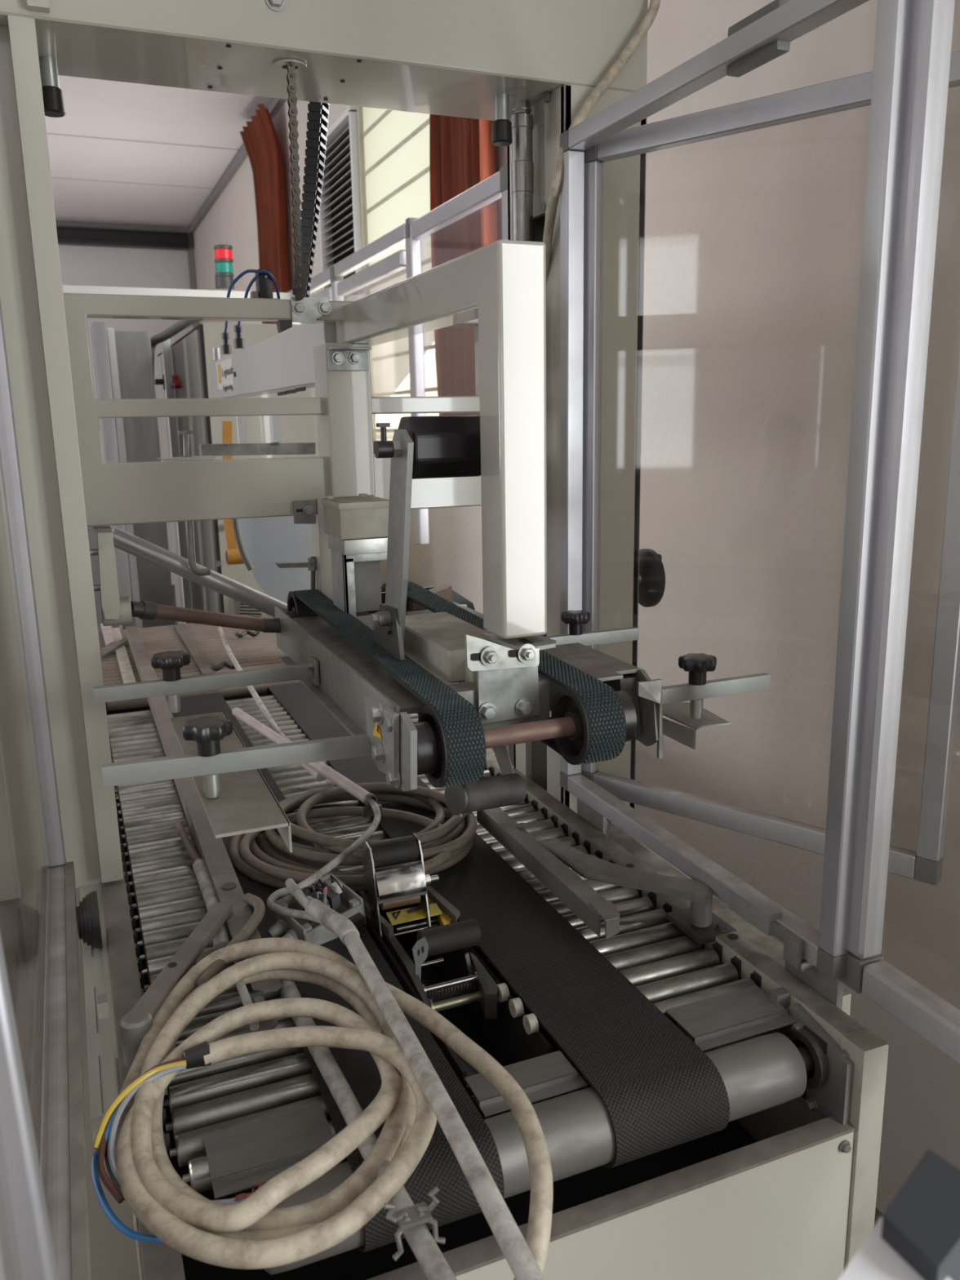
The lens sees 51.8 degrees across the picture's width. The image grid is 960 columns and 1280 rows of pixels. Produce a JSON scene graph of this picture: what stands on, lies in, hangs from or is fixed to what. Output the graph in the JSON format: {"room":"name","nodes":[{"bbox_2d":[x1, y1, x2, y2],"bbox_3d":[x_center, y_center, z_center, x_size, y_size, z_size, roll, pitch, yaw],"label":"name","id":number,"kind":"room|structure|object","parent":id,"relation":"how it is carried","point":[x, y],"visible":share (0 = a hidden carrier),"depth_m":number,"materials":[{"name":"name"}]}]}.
{"room":"factory floor","nodes":[
{"label":"factory floor","id":0,"kind":"room"},
{"bbox_2d":[55,221,193,584],"bbox_3d":[-4.853,-1.697,7.511,5.380,2.930,0.150,-6,13,-22],"label":"wall","id":1,"kind":"structure","parent":0,"point":[80,265],"depth_m":8.03,"materials":[{"name":"paint"}]},
{"bbox_2d":[56,226,189,250],"bbox_3d":[-2.860,-3.198,7.880,1.030,0.120,0.140,-6,13,-22],"label":"duct","id":2,"kind":"object","parent":1,"relation":"attached to","point":[68,236],"visible":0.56,"depth_m":7.84,"materials":[{"name":"black plastic"}]},
{"bbox_2d":[55,97,287,328],"bbox_3d":[-3.938,-1.280,5.558,5.230,2.930,4.240,-6,13,-22],"label":"trim","id":3,"kind":"structure","parent":1,"relation":"attached to","point":[277,104],"depth_m":7.73,"materials":[{"name":"grey metal"}]},
{"bbox_2d":[44,75,273,228],"bbox_3d":[-2.428,-2.002,1.693,5.580,0.100,12.500,-6,13,-22],"label":"ceiling","id":4,"kind":"structure","parent":0,"point":[95,108],"depth_m":5.77,"materials":[{"name":"white paint"}]},
{"bbox_2d":[46,133,239,189],"bbox_3d":[-3.462,-2.402,3.881,5.380,0.030,4.216,-6,13,-22],"label":"trim","id":5,"kind":"structure","parent":4,"relation":"attached to","point":[46,133],"depth_m":5.75,"materials":[{"name":"grey metal"}]},
{"bbox_2d":[0,584,883,1225],"bbox_3d":[-2.374,0.956,2.350,5.580,0.100,12.500,-6,13,-22],"label":"floor","id":6,"kind":"structure","parent":0,"point":[11,932],"depth_m":2.69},
{"bbox_2d":[0,934,58,1279],"bbox_3d":[-0.220,0.609,0.535,0.064,1.287,0.020,-6,13,-22],"label":"post","id":7,"kind":"object","parent":6,"relation":"on","point":[26,1246],"visible":1,"depth_m":0.45,"materials":[{"name":"metal"}]},
{"bbox_2d":[0,298,90,1279],"bbox_3d":[-0.358,-0.095,0.708,0.042,1.008,0.990,-6,13,-22],"label":"guard","id":8,"kind":"object","parent":7,"relation":"attached to","point":[55,1095],"visible":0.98,"depth_m":0.90,"materials":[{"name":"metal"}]},
{"bbox_2d":[89,321,134,629],"bbox_3d":[-1.175,-0.169,3.258,0.038,1.660,0.250,-6,13,-22],"label":"panel","id":9,"kind":"object","parent":6,"relation":"on","point":[98,329],"visible":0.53,"depth_m":3.04,"materials":[{"name":"silver metal"}]},
{"bbox_2d":[106,328,142,628],"bbox_3d":[-1.174,-0.191,3.359,0.021,1.660,0.040,-6,13,-22],"label":"post","id":10,"kind":"object","parent":6,"relation":"on","point":[110,331],"visible":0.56,"depth_m":3.23,"materials":[{"name":"grey metal"}]},
{"bbox_2d":[114,330,174,627],"bbox_3d":[-1.195,-0.243,3.594,0.111,1.660,0.300,-6,13,-22],"label":"panel","id":11,"kind":"object","parent":6,"relation":"on","point":[133,348],"visible":0.4,"depth_m":3.35,"materials":[{"name":"silver metal"}]},
{"bbox_2d":[161,338,192,623],"bbox_3d":[-1.135,-0.289,3.798,0.028,1.660,0.040,-6,13,-22],"label":"post","id":12,"kind":"object","parent":6,"relation":"on","point":[166,345],"visible":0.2,"depth_m":3.68,"materials":[{"name":"grey metal"}]},
{"bbox_2d":[62,284,300,631],"bbox_3d":[-1.186,-0.483,4.183,0.946,1.873,0.250,-6,13,-22],"label":"machine cover","id":13,"kind":"object","parent":6,"relation":"on","point":[92,536],"visible":0.07,"depth_m":3.89,"materials":[{"name":"metal"}]},
{"bbox_2d":[213,244,234,290],"bbox_3d":[-1.035,-1.506,4.001,0.078,0.166,0.074,-6,13,-22],"label":"tower","id":14,"kind":"object","parent":13,"relation":"on","point":[224,261],"visible":1,"depth_m":3.97,"materials":[{"name":"red plastic"}]},
{"bbox_2d":[97,616,301,795],"bbox_3d":[-0.709,0.377,2.837,0.790,0.760,0.900,-6,13,-22],"label":"table","id":15,"kind":"object","parent":6,"relation":"on","point":[205,646],"depth_m":2.67,"materials":[{"name":"brown metal"}]},
{"bbox_2d":[102,637,128,657],"bbox_3d":[-1.010,0.018,2.727,0.032,0.006,0.236,-1,13,1],"label":"strut","id":16,"kind":"object","parent":15,"relation":"on","point":[107,650],"visible":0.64,"depth_m":2.71,"materials":[{"name":"metal"}]},
{"bbox_2d":[105,693,266,759],"bbox_3d":[-0.700,0.148,2.759,0.665,0.040,0.840,-6,13,-22],"label":"conveyor","id":17,"kind":"object","parent":15,"relation":"on","point":[239,697],"depth_m":2.55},
{"bbox_2d":[209,662,239,671],"bbox_3d":[-0.630,0.064,2.444,0.071,0.020,0.022,-6,13,-22],"label":"scrap","id":18,"kind":"object","parent":15,"relation":"on","point":[222,664],"visible":0.88,"depth_m":2.44,"materials":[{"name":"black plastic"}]},
{"bbox_2d":[235,630,259,638],"bbox_3d":[-0.671,-0.018,2.855,0.071,0.020,0.022,-6,13,-22],"label":"scrap","id":19,"kind":"object","parent":15,"relation":"on","point":[255,633],"visible":0.97,"depth_m":2.85,"materials":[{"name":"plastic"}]},
{"bbox_2d":[222,421,311,603],"bbox_3d":[-0.526,-0.267,2.606,0.295,0.609,0.348,-6,13,-22],"label":"sheet","id":20,"kind":"object","parent":15,"relation":"on","point":[263,542],"visible":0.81,"depth_m":2.46,"materials":[{"name":"paint"}]},
{"bbox_2d":[150,320,318,624],"bbox_3d":[-0.942,-0.355,3.824,0.570,1.650,1.435,-6,13,-22],"label":"tall cabinet","id":21,"kind":"object","parent":6,"relation":"on","point":[192,354],"visible":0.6,"depth_m":3.16,"materials":[{"name":"beige metal"}]},
{"bbox_2d":[0,0,648,1279],"bbox_3d":[-0.209,-0.083,1.430,0.912,2.250,0.205,-6,13,-22],"label":"frame","id":22,"kind":"object","parent":6,"relation":"on","point":[528,68],"visible":0.61,"depth_m":1.27,"materials":[{"name":"beige paint"}]},
{"bbox_2d":[285,61,304,300],"bbox_3d":[-0.240,-0.591,1.288,0.012,0.275,0.083,-4,13,-13],"label":"chain","id":23,"kind":"object","parent":22,"relation":"hanging from","point":[291,89],"visible":1,"depth_m":1.28,"materials":[{"name":"grey metal"}]},
{"bbox_2d":[62,239,770,852],"bbox_3d":[-0.090,-0.153,1.169,0.726,0.546,0.719,-6,13,-22],"label":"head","id":24,"kind":"object","parent":22,"relation":"attached to","point":[510,676],"visible":0.95,"depth_m":1.05},
{"bbox_2d":[89,525,280,632],"bbox_3d":[-0.393,-0.075,1.342,0.266,0.172,0.049,-9,15,-33],"label":"lever","id":25,"kind":"object","parent":24,"relation":"attached to","point":[116,610],"visible":0.91,"depth_m":1.31,"materials":[{"name":"beige paint"}]},
{"bbox_2d":[112,520,287,617],"bbox_3d":[-0.409,-0.101,1.454,0.253,0.171,0.049,-6,13,-22],"label":"tube","id":26,"kind":"object","parent":24,"relation":"attached to","point":[123,540],"visible":0.91,"depth_m":1.44,"materials":[{"name":"metal"}]},
{"bbox_2d":[156,320,375,461],"bbox_3d":[-0.402,-0.542,2.005,0.379,0.330,1.180,-3,13,-9],"label":"beam","id":27,"kind":"structure","parent":24,"relation":"attached to","point":[282,363],"depth_m":1.92,"materials":[{"name":"grey metal"}]},
{"bbox_2d":[226,269,279,298],"bbox_3d":[-0.325,-0.497,1.416,0.078,0.063,0.042,-6,13,-22],"label":"loop","id":28,"kind":"object","parent":27,"relation":"attached to","point":[263,278],"visible":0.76,"depth_m":1.41,"materials":[{"name":"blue plastic"}]},
{"bbox_2d":[292,101,329,297],"bbox_3d":[-0.261,-0.687,1.526,0.071,0.303,0.040,0,13,3],"label":"chain","id":29,"kind":"object","parent":27,"relation":"attached to","point":[317,116],"visible":0.76,"depth_m":1.51,"materials":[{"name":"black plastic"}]},
{"bbox_2d":[275,556,316,589],"bbox_3d":[-0.269,-0.090,1.463,0.063,0.064,0.018,-6,13,-22],"label":"threaded adjuster","id":30,"kind":"object","parent":24,"relation":"part of","point":[311,564],"visible":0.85,"depth_m":1.46,"materials":[{"name":"metal"}]},
{"bbox_2d":[320,493,389,630],"bbox_3d":[-0.160,-0.079,1.322,0.074,0.226,0.094,-6,13,-22],"label":"motor","id":31,"kind":"object","parent":24,"relation":"attached to","point":[356,528],"visible":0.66,"depth_m":1.28,"materials":[{"name":"beige paint"}]},
{"bbox_2d":[369,415,480,660],"bbox_3d":[-0.071,-0.107,1.239,0.154,0.336,0.484,-1,13,-1],"label":"tape","id":32,"kind":"object","parent":24,"relation":"attached to","point":[446,446],"visible":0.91,"depth_m":1.02,"materials":[{"name":"metal"}]},
{"bbox_2d":[542,0,660,281],"bbox_3d":[0.155,-0.701,1.389,0.164,0.427,0.112,-6,13,-22],"label":"cable","id":33,"kind":"object","parent":22,"relation":"hanging from","point":[652,11],"visible":0.8,"depth_m":1.33,"materials":[{"name":"beige rubber"}]},
{"bbox_2d":[638,548,665,607],"bbox_3d":[0.261,-0.098,1.555,0.055,0.092,0.086,0,13,5],"label":"handwheel","id":34,"kind":"object","parent":22,"relation":"attached to","point":[651,583],"visible":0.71,"depth_m":1.53,"materials":[{"name":"black plastic"}]},
{"bbox_2d":[286,164,513,765],"bbox_3d":[-0.397,-0.351,3.439,0.034,1.870,2.551,-6,13,-22],"label":"fence","id":35,"kind":"object","parent":6,"relation":"on","point":[495,187],"visible":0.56,"depth_m":2.77,"materials":[{"name":"metal"}]},
{"bbox_2d":[75,683,888,1279],"bbox_3d":[-0.188,0.549,1.588,0.874,0.947,1.760,-6,13,-22],"label":"conveyor","id":36,"kind":"object","parent":6,"relation":"on","point":[704,1112],"depth_m":0.95,"materials":[{"name":"beige paint"}]},
{"bbox_2d":[175,821,200,862],"bbox_3d":[-0.409,0.290,1.396,0.013,0.014,0.178,-7,14,-26],"label":"stub","id":37,"kind":"object","parent":36,"relation":"on","point":[184,838],"visible":0.87,"depth_m":1.40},
{"bbox_2d":[115,626,282,1095],"bbox_3d":[-0.654,0.183,1.866,0.165,0.056,2.100,-6,13,-22],"label":"rail","id":38,"kind":"object","parent":36,"relation":"on","point":[231,908],"visible":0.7,"depth_m":1.17,"materials":[{"name":"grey metal"}]},
{"bbox_2d":[196,893,265,986],"bbox_3d":[-0.266,0.326,1.089,0.035,0.015,0.189,-1,13,2],"label":"cable","id":39,"kind":"object","parent":38,"relation":"attached to","point":[256,902],"visible":0.9,"depth_m":1.09,"materials":[{"name":"beige rubber"}]},
{"bbox_2d":[192,858,230,951],"bbox_3d":[-0.329,0.322,1.213,0.022,0.025,0.248,-6,13,-21],"label":"pipe stub","id":40,"kind":"object","parent":36,"relation":"on","point":[220,940],"visible":0.73,"depth_m":1.22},
{"bbox_2d":[235,980,259,1031],"bbox_3d":[-0.229,0.359,0.974,0.011,0.014,0.074,-6,13,-22],"label":"rod","id":41,"kind":"object","parent":36,"relation":"on","point":[245,997],"visible":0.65,"depth_m":0.98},
{"bbox_2d":[217,626,292,742],"bbox_3d":[-0.530,0.078,2.233,0.024,0.012,1.111,-6,13,-20],"label":"cable","id":42,"kind":"object","parent":36,"relation":"on","point":[263,708],"visible":0.76,"depth_m":2.04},
{"bbox_2d":[231,707,382,922],"bbox_3d":[-0.268,0.223,1.530,0.181,0.048,0.933,-5,13,-16],"label":"conduit pipe","id":43,"kind":"object","parent":36,"relation":"on","point":[319,771],"visible":0.88,"depth_m":1.41,"materials":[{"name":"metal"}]},
{"bbox_2d":[266,873,366,945],"bbox_3d":[-0.210,0.326,1.165,0.096,0.074,0.155,11,17,42],"label":"junction box","id":44,"kind":"object","parent":36,"relation":"on","point":[329,890],"visible":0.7,"depth_m":1.18,"materials":[{"name":"grey plastic"}]},
{"bbox_2d":[279,979,457,1279],"bbox_3d":[-0.107,0.387,0.843,0.042,0.040,0.454,-6,14,-23],"label":"conduit pipe","id":45,"kind":"object","parent":36,"relation":"on","point":[411,1219],"visible":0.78,"depth_m":0.71,"materials":[{"name":"metal"}]},
{"bbox_2d":[305,898,546,1279],"bbox_3d":[-0.070,0.360,0.862,0.040,0.041,0.560,-6,13,-22],"label":"conduit pipe","id":46,"kind":"object","parent":36,"relation":"on","point":[520,1259],"visible":1,"depth_m":0.77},
{"bbox_2d":[355,832,509,1119],"bbox_3d":[-0.068,0.376,1.197,0.105,0.245,0.348,-6,13,-22],"label":"tape","id":47,"kind":"object","parent":36,"relation":"attached to","point":[397,864],"visible":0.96,"depth_m":1.19,"materials":[{"name":"black metal"}]},
{"bbox_2d":[374,859,426,901],"bbox_3d":[-0.097,0.292,1.202,0.060,0.034,0.018,-6,13,-22],"label":"roller","id":48,"kind":"object","parent":47,"relation":"attached to","point":[397,880],"depth_m":1.20,"materials":[{"name":"metal"}]},
{"bbox_2d":[395,933,509,1119],"bbox_3d":[-0.067,0.469,1.213,0.072,0.058,0.340,-6,13,-22],"label":"tape dispenser","id":49,"kind":"object","parent":47,"relation":"on","point":[457,1016],"depth_m":1.17,"materials":[{"name":"black plastic"}]},
{"bbox_2d":[476,807,738,945],"bbox_3d":[0.151,0.293,1.296,0.168,0.054,0.411,-6,13,-22],"label":"rail","id":50,"kind":"object","parent":36,"relation":"on","point":[547,860],"visible":1,"depth_m":1.20,"materials":[{"name":"metal"}]},
{"bbox_2d":[604,818,610,838],"bbox_3d":[0.183,0.260,1.407,0.012,0.041,0.024,6,14,28],"label":"switch","id":51,"kind":"object","parent":36,"relation":"attached to","point":[608,820],"depth_m":1.40,"materials":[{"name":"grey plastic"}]},
{"bbox_2d":[560,0,911,1010],"bbox_3d":[0.244,-0.146,1.167,0.050,1.000,0.595,-6,13,-22],"label":"guard","id":52,"kind":"object","parent":36,"relation":"on","point":[818,958],"visible":0.89,"depth_m":0.97,"materials":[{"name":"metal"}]},
{"bbox_2d":[728,885,782,935],"bbox_3d":[0.304,0.299,1.095,0.018,0.025,0.070,-6,13,-22],"label":"switch","id":53,"kind":"object","parent":36,"relation":"attached to","point":[748,904],"depth_m":1.09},
{"bbox_2d":[726,0,791,76],"bbox_3d":[0.275,-0.593,0.977,0.016,0.045,0.080,-6,13,-22],"label":"switch","id":54,"kind":"object","parent":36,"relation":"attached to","point":[756,40],"depth_m":0.96,"materials":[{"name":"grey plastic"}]},
{"bbox_2d":[581,50,959,885],"bbox_3d":[0.345,-0.190,1.270,0.535,0.924,0.023,9,16,39],"label":"door","id":55,"kind":"structure","parent":36,"relation":"attached to","point":[925,864],"depth_m":1.23,"materials":[{"name":"metal"}]},
{"bbox_2d":[838,0,959,1064],"bbox_3d":[0.470,-0.075,0.648,0.032,0.970,0.596,-6,13,-21],"label":"door","id":56,"kind":"structure","parent":36,"relation":"attached to","point":[926,1013],"depth_m":0.88,"materials":[{"name":"metal"}]},
{"bbox_2d":[838,1148,959,1279],"bbox_3d":[0.172,0.738,0.421,0.094,1.070,0.142,-6,13,-22],"label":"pedestal","id":57,"kind":"object","parent":6,"relation":"on","point":[917,1237],"visible":1,"depth_m":0.35,"materials":[{"name":"white plastic"}]},
{"bbox_2d":[193,0,959,1213],"bbox_3d":[0.072,-0.789,3.020,0.180,2.930,12.500,-6,13,-22],"label":"wall","id":58,"kind":"structure","parent":0,"point":[753,251],"depth_m":1.78,"materials":[{"name":"paint"}]},
{"bbox_2d":[240,103,289,324],"bbox_3d":[-1.097,-1.778,5.195,0.122,1.760,0.669,-6,13,-22],"label":"curtain","id":59,"kind":"object","parent":58,"relation":"hanging from","point":[260,137],"visible":0.47,"depth_m":4.99,"materials":[{"name":"brown fabric"}]},
{"bbox_2d":[319,105,364,297],"bbox_3d":[-0.562,-1.773,4.112,0.080,0.664,0.564,-6,13,-22],"label":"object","id":60,"kind":"object","parent":58,"relation":"in","point":[340,213],"visible":0.48,"depth_m":4.11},
{"bbox_2d":[356,106,439,454],"bbox_3d":[-0.240,-1.303,3.489,0.064,1.380,0.985,-6,13,-22],"label":"window","id":61,"kind":"structure","parent":58,"relation":"in","point":[393,145],"depth_m":3.60,"materials":[{"name":"glass"}]},
{"bbox_2d":[429,114,497,416],"bbox_3d":[-0.046,-1.246,2.800,0.072,1.320,0.410,-6,13,-22],"label":"curtain","id":62,"kind":"object","parent":58,"relation":"hanging from","point":[462,151],"visible":0.29,"depth_m":2.83,"materials":[{"name":"brown fabric"}]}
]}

